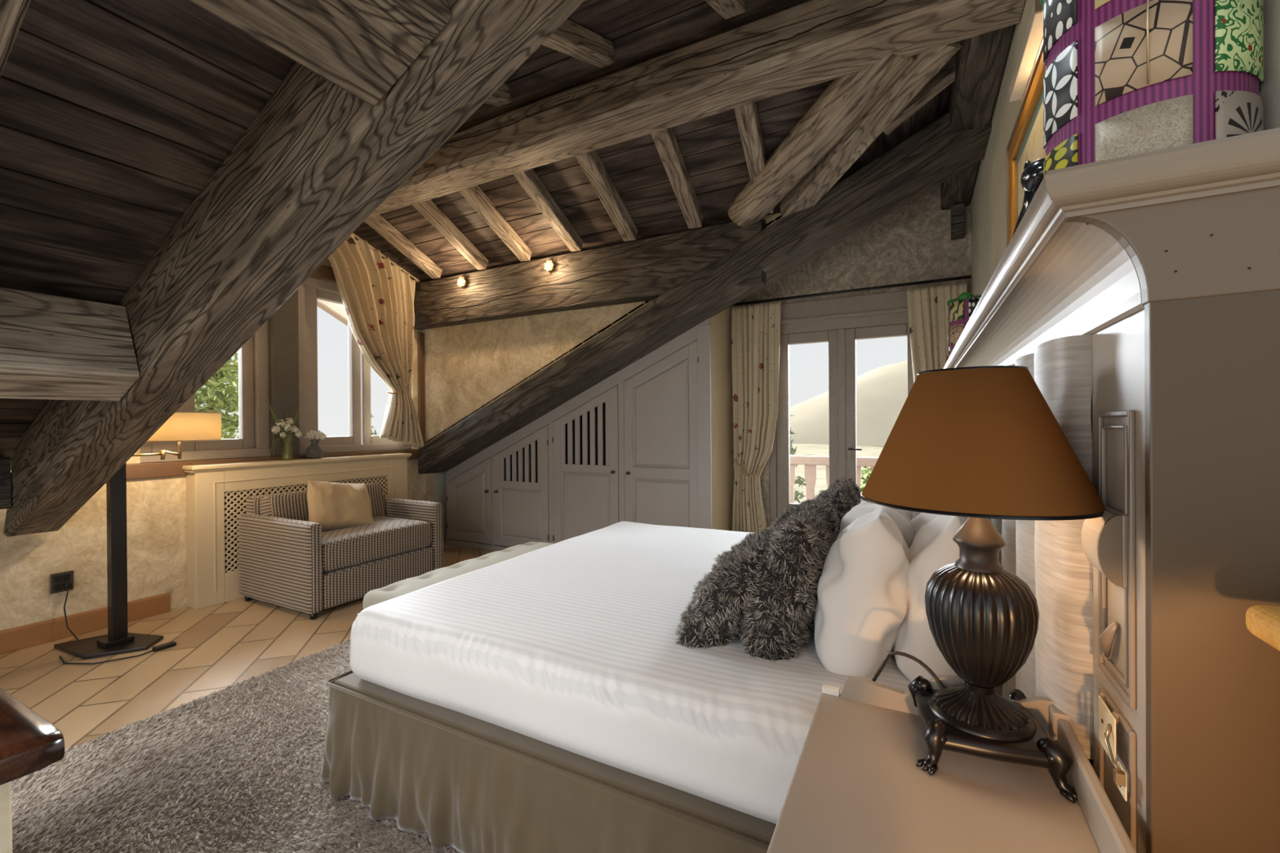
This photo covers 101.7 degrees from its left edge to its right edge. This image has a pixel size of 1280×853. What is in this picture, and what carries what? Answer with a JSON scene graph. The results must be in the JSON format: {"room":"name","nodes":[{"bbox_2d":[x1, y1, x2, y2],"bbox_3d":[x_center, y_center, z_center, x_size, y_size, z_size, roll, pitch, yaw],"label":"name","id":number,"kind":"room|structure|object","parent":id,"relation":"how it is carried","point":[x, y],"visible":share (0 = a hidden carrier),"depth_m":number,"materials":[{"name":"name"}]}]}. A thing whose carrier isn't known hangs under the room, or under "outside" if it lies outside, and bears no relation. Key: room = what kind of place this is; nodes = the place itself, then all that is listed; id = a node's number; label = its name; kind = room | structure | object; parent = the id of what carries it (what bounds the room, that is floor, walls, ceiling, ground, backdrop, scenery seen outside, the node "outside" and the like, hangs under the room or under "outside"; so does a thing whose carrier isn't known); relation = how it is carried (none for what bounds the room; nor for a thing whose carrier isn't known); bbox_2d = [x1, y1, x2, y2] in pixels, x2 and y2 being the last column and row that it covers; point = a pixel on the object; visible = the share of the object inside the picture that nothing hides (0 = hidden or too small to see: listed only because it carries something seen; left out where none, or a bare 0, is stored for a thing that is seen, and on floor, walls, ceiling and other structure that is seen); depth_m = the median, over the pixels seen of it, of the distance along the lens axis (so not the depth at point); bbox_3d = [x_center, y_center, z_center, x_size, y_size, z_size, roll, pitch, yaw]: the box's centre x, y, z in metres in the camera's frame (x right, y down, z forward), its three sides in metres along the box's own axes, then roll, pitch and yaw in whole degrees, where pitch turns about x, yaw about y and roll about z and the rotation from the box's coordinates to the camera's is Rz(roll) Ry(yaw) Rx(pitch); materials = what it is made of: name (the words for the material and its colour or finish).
{"room":"bedroom","nodes":[
{"label":"bedroom","id":0,"kind":"room"},
{"bbox_2d":[0,0,297,470],"bbox_3d":[-1.826,-0.996,0.881,5.535,2.506,2.465,0,0,28],"label":"ceiling","id":1,"kind":"structure","parent":0,"point":[116,115],"depth_m":1.63,"materials":[{"name":"brown wood"}]},
{"bbox_2d":[0,0,31,82],"bbox_3d":[-1.627,-0.794,1.102,4.667,2.394,0.243,0,0,28],"label":"beam","id":2,"kind":"structure","parent":1,"relation":"attached to","point":[13,13],"depth_m":1.00,"materials":[{"name":"brown wood"}]},
{"bbox_2d":[3,0,584,537],"bbox_3d":[-1.305,-0.732,1.869,5.212,2.714,0.242,0,0,28],"label":"beam","id":3,"kind":"structure","parent":1,"relation":"attached to","point":[317,161],"depth_m":1.78,"materials":[{"name":"brown wood"}]},
{"bbox_2d":[0,288,139,401],"bbox_3d":[-2.330,-0.305,1.946,0.351,0.401,0.580,0,0,28],"label":"purlin","id":4,"kind":"object","parent":3,"relation":"attached to","point":[52,347],"visible":1,"depth_m":1.98,"materials":[{"name":"brown wood"}]},
{"bbox_2d":[192,0,452,106],"bbox_3d":[-0.794,-1.093,1.130,0.445,0.441,0.580,0,0,28],"label":"purlin","id":5,"kind":"object","parent":3,"relation":"attached to","point":[363,47],"visible":1,"depth_m":1.23,"materials":[{"name":"brown wood"}]},
{"bbox_2d":[0,234,423,631],"bbox_3d":[-3.660,-0.421,3.438,0.320,3.468,5.270,0,0,28],"label":"wall","id":6,"kind":"structure","parent":0,"point":[157,535],"depth_m":3.38,"materials":[{"name":"paint"}]},
{"bbox_2d":[0,456,11,510],"bbox_3d":[-4.119,0.321,1.964,0.248,0.296,2.225,0,0,28],"label":"wall plate","id":7,"kind":"object","parent":6,"relation":"attached to","point":[5,462],"visible":1,"depth_m":2.87,"materials":[{"name":"brown wood"}]},
{"bbox_2d":[49,570,73,594],"bbox_3d":[-3.578,0.963,3.223,0.016,0.120,0.100,0,0,28],"label":"wall socket","id":8,"kind":"object","parent":6,"relation":"attached to","point":[56,580],"visible":1,"depth_m":3.21,"materials":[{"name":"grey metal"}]},
{"bbox_2d":[0,592,170,654],"bbox_3d":[-4.030,1.251,2.361,0.018,0.135,3.000,0,0,28],"label":"baseboard","id":9,"kind":"structure","parent":6,"relation":"attached to","point":[26,636],"depth_m":3.25,"materials":[{"name":"brown wood"}]},
{"bbox_2d":[126,277,418,479],"bbox_3d":[-3.060,-0.502,4.438,0.250,1.705,2.600,0,0,28],"label":"window","id":10,"kind":"structure","parent":6,"relation":"in","point":[277,364],"depth_m":4.34,"materials":[{"name":"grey wood"}]},
{"bbox_2d":[224,476,385,572],"bbox_3d":[-2.851,0.779,4.506,0.080,0.750,1.400,0,0,28],"label":"radiator","id":11,"kind":"object","parent":6,"relation":"attached to","point":[380,478],"visible":0.02,"depth_m":3.98,"materials":[{"name":"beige wood"}]},
{"bbox_2d":[311,265,336,283],"bbox_3d":[-2.916,-1.375,4.515,0.040,0.120,2.280,0,0,28],"label":"trim","id":12,"kind":"structure","parent":6,"relation":"attached to","point":[323,273],"depth_m":4.66,"materials":[{"name":"brown wood"}]},
{"bbox_2d":[417,332,425,448],"bbox_3d":[-2.337,-0.382,5.564,0.035,1.240,0.065,0,0,28],"label":"trim","id":13,"kind":"structure","parent":6,"relation":"attached to","point":[420,336],"depth_m":5.55,"materials":[{"name":"brown wood"}]},
{"bbox_2d":[0,539,506,748],"bbox_3d":[-0.658,1.357,2.363,6.580,0.120,6.550,0,0,28],"label":"floor","id":14,"kind":"structure","parent":0,"point":[221,646],"depth_m":2.90,"materials":[{"name":"wood"}]},
{"bbox_2d":[53,411,222,664],"bbox_3d":[-3.075,0.609,3.181,0.798,1.402,0.635,0,0,-32],"label":"floor lamp","id":15,"kind":"object","parent":14,"relation":"on","point":[181,426],"visible":0.79,"depth_m":3.10,"materials":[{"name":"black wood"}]},
{"bbox_2d":[151,640,176,651],"bbox_3d":[-2.808,1.297,3.073,0.045,0.022,0.100,0,0,28],"label":"switch","id":16,"kind":"object","parent":15,"relation":"attached to","point":[167,645],"depth_m":3.06,"materials":[{"name":"black plastic"}]},
{"bbox_2d":[11,640,458,852],"bbox_3d":[-0.798,1.283,1.503,3.225,0.035,3.900,0,0,28],"label":"rug","id":17,"kind":"object","parent":14,"relation":"on","point":[237,768],"visible":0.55,"depth_m":1.86,"materials":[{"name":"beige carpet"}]},
{"bbox_2d":[0,687,64,852],"bbox_3d":[-1.704,0.933,0.747,1.002,0.751,0.982,0,0,28],"label":"side table","id":18,"kind":"object","parent":17,"relation":"on","point":[29,743],"visible":1,"depth_m":0.93,"materials":[{"name":"paint"}]},
{"bbox_2d":[357,541,553,615],"bbox_3d":[-0.872,1.028,2.951,0.426,0.514,1.266,0,0,28],"label":"bench","id":19,"kind":"object","parent":17,"relation":"on","point":[374,597],"visible":0.31,"depth_m":2.76,"materials":[{"name":"grey fabric"}]},
{"bbox_2d":[320,521,911,852],"bbox_3d":[0.209,0.960,2.314,2.128,0.637,2.128,0,0,28],"label":"bed","id":20,"kind":"object","parent":17,"relation":"on","point":[545,700],"visible":0.69,"depth_m":1.53,"materials":[{"name":"beige fabric"}]},
{"bbox_2d":[674,523,780,648],"bbox_3d":[0.348,0.532,1.770,0.335,0.382,0.598,0,0,25],"label":"cushion","id":21,"kind":"object","parent":20,"relation":"on","point":[714,615],"visible":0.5,"depth_m":1.55,"materials":[{"name":"grey fur"}]},
{"bbox_2d":[737,496,840,662],"bbox_3d":[0.506,0.475,1.738,0.304,0.461,0.665,0,0,25],"label":"cushion","id":22,"kind":"object","parent":20,"relation":"on","point":[778,623],"visible":0.77,"depth_m":1.48,"materials":[{"name":"grey fur"}]},
{"bbox_2d":[768,498,813,528],"bbox_3d":[0.721,0.529,2.511,0.321,0.375,0.531,0,0,22],"label":"cushion","id":23,"kind":"object","parent":20,"relation":"on","point":[793,509],"visible":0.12,"depth_m":2.35,"materials":[{"name":"grey fur"}]},
{"bbox_2d":[812,475,862,533],"bbox_3d":[0.902,0.472,2.473,0.304,0.451,0.606,0,0,24],"label":"cushion","id":24,"kind":"object","parent":20,"relation":"on","point":[845,494],"visible":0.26,"depth_m":2.31,"materials":[{"name":"grey fur"}]},
{"bbox_2d":[813,499,915,677],"bbox_3d":[0.718,0.453,1.658,0.289,0.442,0.700,0,0,29],"label":"pillow","id":25,"kind":"object","parent":20,"relation":"on","point":[861,608],"visible":0.9,"depth_m":1.37,"materials":[{"name":"white fabric"}]},
{"bbox_2d":[893,511,968,681],"bbox_3d":[0.904,0.443,1.595,0.246,0.456,0.700,0,0,28],"label":"pillow","id":26,"kind":"object","parent":20,"relation":"on","point":[933,548],"visible":0.23,"depth_m":1.33,"materials":[{"name":"white fabric"}]},
{"bbox_2d":[766,674,1136,852],"bbox_3d":[0.348,0.879,0.618,0.420,0.834,0.848,0,0,28],"label":"nightstand","id":27,"kind":"object","parent":17,"relation":"on","point":[857,785],"visible":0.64,"depth_m":0.76,"materials":[{"name":"beige paint"}]},
{"bbox_2d":[859,365,1105,803],"bbox_3d":[0.550,0.227,0.865,0.340,0.638,0.340,0,0,28],"label":"table lamp","id":28,"kind":"object","parent":27,"relation":"on","point":[980,444],"visible":1,"depth_m":0.81,"materials":[{"name":"brown fabric"}]},
{"bbox_2d":[182,453,411,609],"bbox_3d":[-2.805,0.790,4.510,0.178,1.028,1.810,0,0,28],"label":"radiator cover","id":29,"kind":"object","parent":14,"relation":"on","point":[208,583],"visible":0.6,"depth_m":3.90,"materials":[{"name":"beige paint"}]},
{"bbox_2d":[266,400,302,460],"bbox_3d":[-2.912,0.026,4.254,0.118,0.501,0.266,0,0,28],"label":"flower vase","id":30,"kind":"object","parent":29,"relation":"on","point":[287,454],"visible":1,"depth_m":4.27,"materials":[{"name":"green glass"}]},
{"bbox_2d":[302,430,326,458],"bbox_3d":[-2.799,0.154,4.487,0.162,0.244,0.148,0,0,-25],"label":"flower vase","id":31,"kind":"object","parent":29,"relation":"on","point":[314,451],"visible":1,"depth_m":4.45,"materials":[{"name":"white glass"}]},
{"bbox_2d":[238,483,443,619],"bbox_3d":[-2.347,0.904,4.175,0.938,0.796,1.120,0,0,28],"label":"sofa","id":32,"kind":"object","parent":14,"relation":"on","point":[286,559],"visible":0.86,"depth_m":3.81,"materials":[{"name":"grey fabric"}]},
{"bbox_2d":[260,483,385,521],"bbox_3d":[-2.571,0.683,4.292,0.190,0.343,0.949,-14,-6,27],"label":"cushion","id":33,"kind":"object","parent":32,"relation":"on","point":[291,505],"depth_m":4.00,"materials":[{"name":"grey fabric"}]},
{"bbox_2d":[306,480,373,530],"bbox_3d":[-2.367,0.631,4.109,0.276,0.445,0.525,0,0,35],"label":"throw pillow","id":34,"kind":"object","parent":32,"relation":"on","point":[332,505],"visible":0.86,"depth_m":4.05,"materials":[{"name":"beige fabric"}]},
{"bbox_2d":[321,515,431,572],"bbox_3d":[-2.303,0.898,4.152,0.809,0.227,0.927,0,0,28],"label":"seat cushion","id":35,"kind":"object","parent":32,"relation":"on","point":[389,538],"depth_m":3.95,"materials":[{"name":"grey fabric"}]},
{"bbox_2d":[445,318,711,551],"bbox_3d":[-0.712,0.180,5.136,3.085,2.218,0.362,0,0,28],"label":"tall cabinet","id":36,"kind":"object","parent":14,"relation":"on","point":[643,455],"visible":0.84,"depth_m":4.77,"materials":[{"name":"grey paint"}]},
{"bbox_2d":[943,127,1279,852],"bbox_3d":[1.518,0.479,1.702,0.807,1.612,2.819,0,0,28],"label":"headboard","id":37,"kind":"object","parent":14,"relation":"on","point":[1139,294],"visible":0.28,"depth_m":0.61,"materials":[{"name":"beige paint"}]},
{"bbox_2d":[946,292,981,357],"bbox_3d":[1.859,-0.535,2.917,0.236,0.404,0.236,0,0,28],"label":"drum","id":38,"kind":"object","parent":37,"relation":"on","point":[960,310],"visible":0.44,"depth_m":2.87,"materials":[{"name":"multicoloured fabric"}]},
{"bbox_2d":[1012,157,1045,236],"bbox_3d":[0.839,-0.411,1.117,0.084,0.181,0.481,0,0,31],"label":"figurine","id":39,"kind":"object","parent":37,"relation":"on","point":[1033,175],"visible":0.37,"depth_m":0.95,"materials":[{"name":"black ceramic"}]},
{"bbox_2d":[1081,505,1128,588],"bbox_3d":[0.648,0.164,0.728,0.034,0.096,0.097,0,0,28],"label":"wall sconce","id":40,"kind":"object","parent":37,"relation":"attached to","point":[1104,539],"visible":0.88,"depth_m":0.69,"materials":[{"name":"white glass"}]},
{"bbox_2d":[1098,695,1127,801],"bbox_3d":[0.641,0.436,0.714,0.012,0.085,0.113,0,0,28],"label":"double socket","id":41,"kind":"object","parent":37,"relation":"attached to","point":[1107,722],"visible":1,"depth_m":0.70,"materials":[{"name":"beige paint"}]},
{"bbox_2d":[1040,0,1263,176],"bbox_3d":[0.731,-0.508,0.758,0.236,0.379,0.236,0,0,28],"label":"box","id":42,"kind":"object","parent":37,"relation":"on","point":[1122,77],"visible":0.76,"depth_m":0.68,"materials":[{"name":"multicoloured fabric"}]},
{"bbox_2d":[1245,604,1279,651],"bbox_3d":[0.733,0.736,0.213,0.508,1.118,0.452,0,0,28],"label":"chest","id":43,"kind":"object","parent":14,"relation":"on","point":[1262,621],"visible":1,"depth_m":0.50,"materials":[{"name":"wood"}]},
{"bbox_2d":[434,402,604,542],"bbox_3d":[-0.808,-0.011,5.368,3.120,2.600,0.800,0,0,28],"label":"wall","id":44,"kind":"structure","parent":0,"point":[440,496],"depth_m":5.83,"materials":[{"name":"paint"}]},
{"bbox_2d":[422,213,782,502],"bbox_3d":[-0.590,-0.159,4.754,3.880,2.896,0.120,0,0,28],"label":"wall","id":45,"kind":"structure","parent":0,"point":[467,366],"depth_m":5.16,"materials":[{"name":"paint"}]},
{"bbox_2d":[413,218,766,329],"bbox_3d":[-0.739,-1.276,4.665,3.710,0.477,0.151,0,0,28],"label":"beam","id":46,"kind":"structure","parent":45,"relation":"attached to","point":[642,269],"depth_m":4.46,"materials":[{"name":"black wood"}]},
{"bbox_2d":[457,276,467,287],"bbox_3d":[-1.726,-1.405,5.073,0.104,0.106,0.065,0,0,28],"label":"spotlight","id":47,"kind":"object","parent":46,"relation":"attached to","point":[464,282],"visible":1,"depth_m":5.05,"materials":[{"name":"grey metal"}]},
{"bbox_2d":[544,259,555,271],"bbox_3d":[-0.789,-1.409,4.579,0.104,0.106,0.065,0,0,28],"label":"spotlight","id":48,"kind":"object","parent":46,"relation":"attached to","point":[551,266],"visible":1,"depth_m":4.56,"materials":[{"name":"grey metal"}]},
{"bbox_2d":[727,53,916,227],"bbox_3d":[0.996,-1.692,3.137,0.273,0.486,1.477,0,0,-19],"label":"beam","id":49,"kind":"structure","parent":46,"relation":"attached to","point":[846,99],"depth_m":2.94,"materials":[{"name":"brown wood"}]},
{"bbox_2d":[417,111,991,474],"bbox_3d":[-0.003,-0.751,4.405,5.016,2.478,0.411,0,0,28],"label":"beam","id":50,"kind":"structure","parent":45,"relation":"attached to","point":[932,155],"depth_m":3.89,"materials":[{"name":"black wood"}]},
{"bbox_2d":[354,0,954,281],"bbox_3d":[-0.798,-1.908,3.255,5.926,0.709,2.720,0,0,28],"label":"ceiling","id":51,"kind":"structure","parent":0,"point":[711,148],"depth_m":3.52,"materials":[{"name":"brown wood"}]},
{"bbox_2d":[483,82,511,106],"bbox_3d":[-1.119,-1.778,2.631,0.108,0.574,1.267,0,0,28],"label":"rafter","id":52,"kind":"object","parent":51,"relation":"attached to","point":[501,95],"visible":0.08,"depth_m":3.10,"materials":[{"name":"brown wood"}]},
{"bbox_2d":[541,17,615,67],"bbox_3d":[-0.473,-1.782,2.290,0.107,0.575,1.266,0,0,28],"label":"rafter","id":53,"kind":"object","parent":51,"relation":"attached to","point":[571,38],"visible":0.52,"depth_m":2.57,"materials":[{"name":"brown wood"}]},
{"bbox_2d":[371,0,1025,217],"bbox_3d":[-0.669,-1.856,3.330,5.085,0.267,0.302,0,0,28],"label":"ridge beam","id":54,"kind":"structure","parent":51,"relation":"attached to","point":[809,43],"depth_m":2.69,"materials":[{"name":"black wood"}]},
{"bbox_2d":[354,236,416,281],"bbox_3d":[-2.625,-1.736,4.834,0.018,0.478,1.286,0,0,28],"label":"curtain rod","id":55,"kind":"object","parent":54,"relation":"attached to","point":[356,238],"visible":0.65,"depth_m":5.15,"materials":[{"name":"black wood"}]},
{"bbox_2d":[328,235,424,447],"bbox_3d":[-2.569,-0.863,4.844,0.212,2.168,1.249,0,0,28],"label":"curtain","id":56,"kind":"object","parent":55,"relation":"hanging from","point":[377,297],"visible":0.92,"depth_m":5.02,"materials":[{"name":"fabric"}]},
{"bbox_2d":[365,214,442,278],"bbox_3d":[-2.244,-1.728,4.805,0.110,0.466,1.067,0,0,21],"label":"rafter","id":57,"kind":"object","parent":54,"relation":"attached to","point":[379,224],"visible":0.73,"depth_m":4.85,"materials":[{"name":"brown wood"}]},
{"bbox_2d":[412,199,488,270],"bbox_3d":[-1.687,-1.731,4.511,0.110,0.466,1.070,0,0,20],"label":"rafter","id":58,"kind":"object","parent":54,"relation":"attached to","point":[428,209],"visible":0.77,"depth_m":4.54,"materials":[{"name":"brown wood"}]},
{"bbox_2d":[458,185,532,261],"bbox_3d":[-1.222,-1.734,4.266,0.109,0.468,1.068,0,0,21],"label":"rafter","id":59,"kind":"object","parent":54,"relation":"attached to","point":[473,195],"visible":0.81,"depth_m":4.30,"materials":[{"name":"brown wood"}]},
{"bbox_2d":[513,168,582,251],"bbox_3d":[-0.736,-1.735,4.009,0.110,0.466,1.066,0,0,22],"label":"rafter","id":60,"kind":"object","parent":54,"relation":"attached to","point":[529,180],"visible":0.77,"depth_m":4.04,"materials":[{"name":"brown wood"}]},
{"bbox_2d":[575,150,637,241],"bbox_3d":[-0.263,-1.737,3.760,0.110,0.468,1.067,0,0,21],"label":"rafter","id":61,"kind":"object","parent":54,"relation":"attached to","point":[590,162],"visible":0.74,"depth_m":3.78,"materials":[{"name":"brown wood"}]},
{"bbox_2d":[651,127,703,228],"bbox_3d":[0.236,-1.740,3.496,0.110,0.468,1.066,0,0,22],"label":"rafter","id":62,"kind":"object","parent":54,"relation":"attached to","point":[664,140],"visible":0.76,"depth_m":3.52,"materials":[{"name":"brown wood"}]},
{"bbox_2d":[733,103,773,213],"bbox_3d":[0.710,-1.742,3.247,0.110,0.467,1.064,0,0,22],"label":"rafter","id":63,"kind":"object","parent":54,"relation":"attached to","point":[747,117],"visible":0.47,"depth_m":3.14,"materials":[{"name":"brown wood"}]},
{"bbox_2d":[779,40,960,217],"bbox_3d":[1.241,-1.692,3.065,0.166,0.460,1.387,0,0,-14],"label":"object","id":64,"kind":"structure","parent":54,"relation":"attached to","point":[824,175],"depth_m":2.92,"materials":[{"name":"brown wood"}]},
{"bbox_2d":[940,25,1014,210],"bbox_3d":[1.692,-1.910,2.581,0.206,0.266,3.827,0,0,28],"label":"ridge purlin","id":65,"kind":"object","parent":54,"relation":"attached to","point":[980,60],"visible":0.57,"depth_m":2.76,"materials":[{"name":"brown wood"}]},
{"bbox_2d":[883,53,955,134],"bbox_3d":[1.596,-1.870,2.901,0.072,0.276,0.527,-1,0,-38],"label":"rafter","id":66,"kind":"object","parent":65,"relation":"attached to","point":[944,76],"visible":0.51,"depth_m":2.87,"materials":[{"name":"brown wood"}]},
{"bbox_2d":[703,0,745,19],"bbox_3d":[0.164,-1.784,1.954,0.106,0.573,1.267,0,0,28],"label":"rafter","id":67,"kind":"object","parent":51,"relation":"attached to","point":[726,9],"visible":1,"depth_m":2.41,"materials":[{"name":"brown wood"}]},
{"bbox_2d":[710,306,733,530],"bbox_3d":[0.680,0.006,4.780,0.060,2.550,0.910,0,0,28],"label":"wall","id":68,"kind":"structure","parent":0,"point":[721,323],"depth_m":4.89,"materials":[{"name":"beige paint"}]},
{"bbox_2d":[729,275,971,306],"bbox_3d":[1.733,-1.180,4.584,2.003,0.036,0.036,0,0,28],"label":"curtain rod","id":69,"kind":"object","parent":68,"relation":"attached to","point":[969,276],"visible":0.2,"depth_m":4.50,"materials":[{"name":"black plastic"}]},
{"bbox_2d":[730,301,781,533],"bbox_3d":[1.092,0.053,4.926,0.488,2.410,0.157,0,0,32],"label":"curtain","id":70,"kind":"object","parent":69,"relation":"hanging from","point":[755,328],"visible":0.85,"depth_m":4.91,"materials":[{"name":"fabric"}]},
{"bbox_2d":[906,282,967,383],"bbox_3d":[2.425,0.056,4.241,0.448,2.390,0.118,0,0,28],"label":"curtain","id":71,"kind":"object","parent":69,"relation":"hanging from","point":[927,307],"visible":0.27,"depth_m":4.24,"materials":[{"name":"fabric"}]},
{"bbox_2d":[731,183,971,528],"bbox_3d":[1.935,-0.577,4.798,2.450,3.700,0.300,0,0,28],"label":"wall","id":72,"kind":"structure","parent":0,"point":[913,242],"depth_m":4.51,"materials":[{"name":"paint"}]},
{"bbox_2d":[769,290,913,527],"bbox_3d":[1.861,0.058,4.726,1.440,2.430,0.185,0,0,28],"label":"door","id":73,"kind":"structure","parent":72,"relation":"in","point":[837,322],"depth_m":4.73,"materials":[{"name":"grey wood"}]},
{"bbox_2d":[951,202,964,239],"bbox_3d":[2.568,-1.655,4.206,0.090,0.250,0.135,0,0,28],"label":"corbel","id":74,"kind":"object","parent":72,"relation":"attached to","point":[957,211],"visible":1,"depth_m":4.15,"materials":[{"name":"brown wood"}]},
{"bbox_2d":[970,0,1279,296],"bbox_3d":[1.897,-0.620,2.455,0.250,3.800,4.480,0,0,28],"label":"wall","id":75,"kind":"structure","parent":0,"point":[988,197],"depth_m":2.73,"materials":[{"name":"paint"}]},
{"bbox_2d":[1008,0,1043,102],"bbox_3d":[1.405,-1.342,1.868,0.065,0.059,0.530,0,0,28],"label":"picture light","id":76,"kind":"object","parent":75,"relation":"attached to","point":[1033,36],"visible":0.76,"depth_m":1.84,"materials":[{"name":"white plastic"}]},
{"bbox_2d":[1006,39,1046,247],"bbox_3d":[1.345,-0.849,1.738,0.054,0.694,1.124,0,0,28],"label":"painting","id":77,"kind":"object","parent":75,"relation":"attached to","point":[1025,143],"visible":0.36,"depth_m":1.96,"materials":[{"name":"paint"}]},
{"label":"outside","id":78,"kind":"structure","parent":0,"visible":0},
{"bbox_2d":[194,351,239,439],"bbox_3d":[-6.309,1.067,7.889,2.676,4.504,2.896,0,0,-9],"label":"tree","id":79,"kind":"object","parent":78,"point":[217,395],"visible":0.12,"depth_m":7.67,"materials":[{"name":"green plant"}]},
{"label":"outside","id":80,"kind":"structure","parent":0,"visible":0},
{"bbox_2d":[370,413,377,435],"bbox_3d":[-7.888,1.054,15.007,1.238,3.503,1.397,0,0,-20],"label":"conifer","id":81,"kind":"object","parent":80,"point":[375,432],"visible":0.02,"depth_m":15.05,"materials":[{"name":"green plant"}]},
{"bbox_3d":[2.286,1.454,5.390,6.000,0.130,1.050,0,0,28],"label":"deck","id":82,"kind":"object","parent":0,"visible":0},
{"bbox_2d":[790,455,878,502],"bbox_3d":[2.456,0.792,5.719,6.000,0.910,0.100,0,0,28],"label":"balcony railing","id":83,"kind":"object","parent":82,"relation":"on","point":[810,462],"visible":0.12,"depth_m":5.95,"materials":[{"name":"white stone"}]},
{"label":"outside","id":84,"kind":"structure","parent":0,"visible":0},
{"bbox_2d":[316,299,347,325],"bbox_3d":[-3.333,-1.296,5.651,0.124,0.928,1.760,0,0,28],"label":"beam","id":85,"kind":"structure","parent":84,"point":[338,311],"depth_m":5.63,"materials":[{"name":"brown wood"}]},
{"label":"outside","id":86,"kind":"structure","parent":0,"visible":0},
{"bbox_2d":[790,444,884,502],"bbox_3d":[25.826,6.648,156.019,420.000,2.052,420.000,0,0,28],"label":"ground","id":87,"kind":"structure","parent":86,"point":[815,450],"depth_m":116.09,"materials":[{"name":"white"}]},
{"bbox_2d":[789,414,806,503],"bbox_3d":[7.090,2.151,26.816,3.393,6.046,3.734,0,0,-5],"label":"birch","id":88,"kind":"object","parent":87,"relation":"on","point":[800,481],"visible":0.06,"depth_m":26.48,"materials":[{"name":"green plant"}]},
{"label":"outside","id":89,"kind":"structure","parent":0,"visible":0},
{"bbox_2d":[859,466,871,491],"bbox_3d":[3.979,2.035,8.742,2.158,2.831,2.189,0,0,28],"label":"bush","id":90,"kind":"object","parent":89,"point":[865,473],"visible":0.06,"depth_m":8.78,"materials":[{"name":"green plant"}]},
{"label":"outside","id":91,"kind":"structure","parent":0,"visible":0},
{"bbox_2d":[789,360,907,446],"bbox_3d":[20.689,-11.964,253.588,440.000,36.687,108.000,0,0,28],"label":"hill","id":92,"kind":"structure","parent":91,"point":[882,393],"depth_m":190.05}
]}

